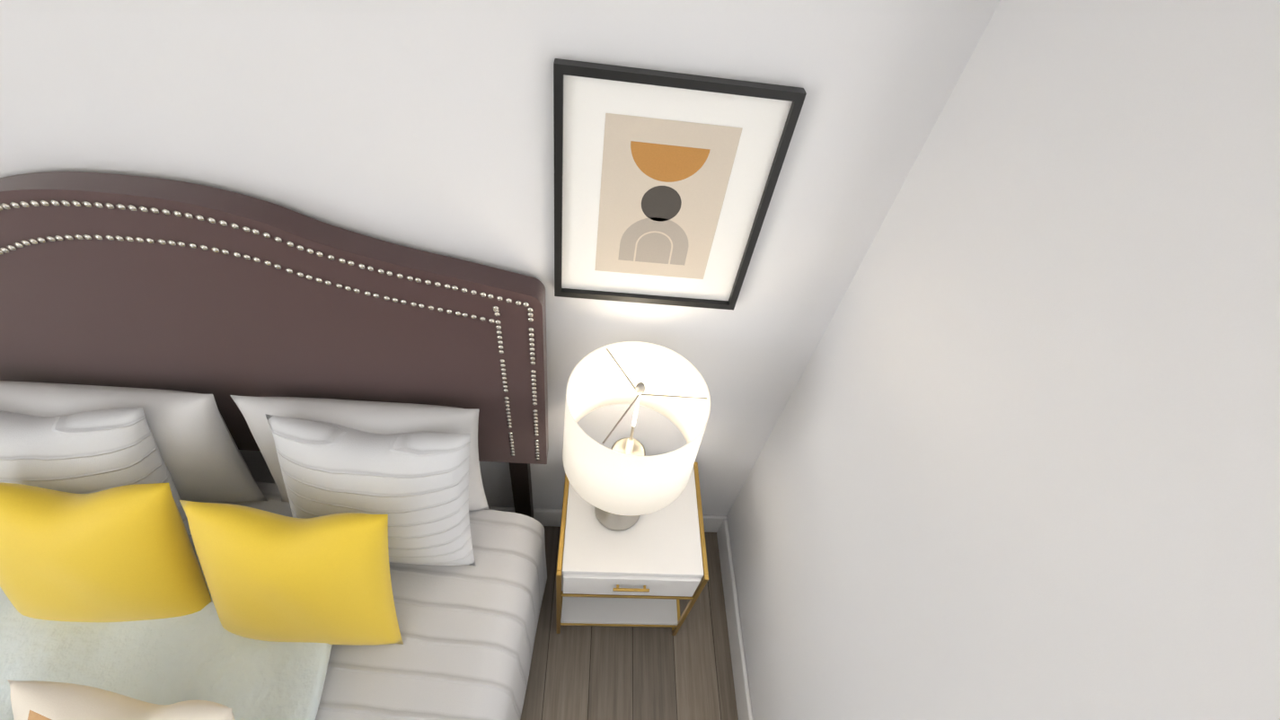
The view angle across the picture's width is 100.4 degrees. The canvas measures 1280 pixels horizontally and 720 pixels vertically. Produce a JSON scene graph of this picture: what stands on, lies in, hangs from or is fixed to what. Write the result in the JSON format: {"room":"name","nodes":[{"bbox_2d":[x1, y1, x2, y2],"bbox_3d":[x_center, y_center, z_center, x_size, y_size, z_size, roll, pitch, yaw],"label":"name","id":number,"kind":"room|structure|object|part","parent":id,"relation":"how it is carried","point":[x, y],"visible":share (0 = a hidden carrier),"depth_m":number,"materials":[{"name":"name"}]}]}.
{"room":"bedroom","nodes":[
{"label":"bedroom","id":0,"kind":"room"},
{"bbox_2d":[0,0,1000,516],"bbox_3d":[-1.100,-0.212,1.306,3.400,2.450,0.100,4,48,-5],"label":"wall","id":1,"kind":"structure","parent":0,"point":[422,124],"depth_m":0.99,"materials":[{"name":"paint"}]},
{"bbox_2d":[488,506,722,532],"bbox_3d":[-1.143,0.603,2.130,3.020,0.140,0.020,4,48,-5],"label":"baseboard","id":2,"kind":"structure","parent":1,"relation":"attached to","point":[718,525],"depth_m":2.20,"materials":[{"name":"paint"}]},
{"bbox_2d":[553,58,806,310],"bbox_3d":[0.043,-0.319,1.114,0.440,0.520,0.024,4,48,-5],"label":"picture","id":3,"kind":"object","parent":1,"relation":"attached to","point":[665,183],"visible":0.98,"depth_m":1.06},
{"bbox_2d":[520,526,738,719],"bbox_3d":[-1.226,1.763,1.243,3.400,0.100,3.130,4,48,-5],"label":"floor","id":4,"kind":"structure","parent":0,"point":[597,673],"depth_m":1.94,"materials":[{"name":"brown wood"}]},
{"bbox_2d":[0,171,548,719],"bbox_3d":[-1.142,0.973,0.861,1.767,1.531,2.230,4,48,-5],"label":"bed","id":5,"kind":"object","parent":4,"relation":"on","point":[169,349],"visible":1,"depth_m":1.28,"materials":[{"name":"brown fabric"}]},
{"bbox_2d":[0,479,220,624],"bbox_3d":[-1.307,0.470,1.275,0.456,0.417,0.218,4,48,-5],"label":"pillow","id":6,"kind":"object","parent":5,"relation":"on","point":[127,554],"depth_m":1.21,"materials":[{"name":"yellow fabric"}]},
{"bbox_2d":[0,551,339,719],"bbox_3d":[-1.419,0.944,1.237,1.293,0.339,0.883,4,48,-5],"label":"duvet","id":7,"kind":"object","parent":5,"relation":"on","point":[184,654],"depth_m":1.28,"materials":[{"name":"white fabric"}]},
{"bbox_3d":[-1.054,-0.036,1.358,1.610,0.911,0.065,4,48,-5],"label":"headboard","id":8,"kind":"part","parent":5,"relation":"part of","materials":[{"name":"brown fabric"}]},
{"bbox_2d":[178,499,404,645],"bbox_3d":[-0.824,0.532,1.295,0.456,0.417,0.217,4,48,-5],"label":"pillow","id":9,"kind":"object","parent":5,"relation":"on","point":[272,579],"depth_m":1.22,"materials":[{"name":"yellow fabric"}]},
{"bbox_2d":[556,461,708,635],"bbox_3d":[-0.056,0.692,1.910,0.450,0.600,0.416,4,48,-5],"label":"nightstand","id":10,"kind":"object","parent":4,"relation":"on","point":[649,570],"visible":0.85,"depth_m":1.65,"materials":[{"name":"white laminate"}]},
{"bbox_2d":[562,341,710,530],"bbox_3d":[-0.034,0.265,1.459,0.352,0.635,0.352,4,48,-5],"label":"lamp","id":11,"kind":"object","parent":10,"relation":"on","point":[623,484],"visible":1,"depth_m":1.35,"materials":[{"name":"white fabric"}]},
{"bbox_2d":[726,0,1279,719],"bbox_3d":[0.560,1.029,0.457,0.100,2.450,3.130,4,48,-5],"label":"wall","id":12,"kind":"structure","parent":0,"point":[1018,458],"depth_m":0.71,"materials":[{"name":"paint"}]},
{"bbox_2d":[715,515,753,719],"bbox_3d":[0.362,1.435,1.622,0.016,0.140,1.943,4,48,-5],"label":"baseboard","id":13,"kind":"structure","parent":12,"relation":"attached to","point":[743,700],"depth_m":1.99,"materials":[{"name":"paint"}]}
]}

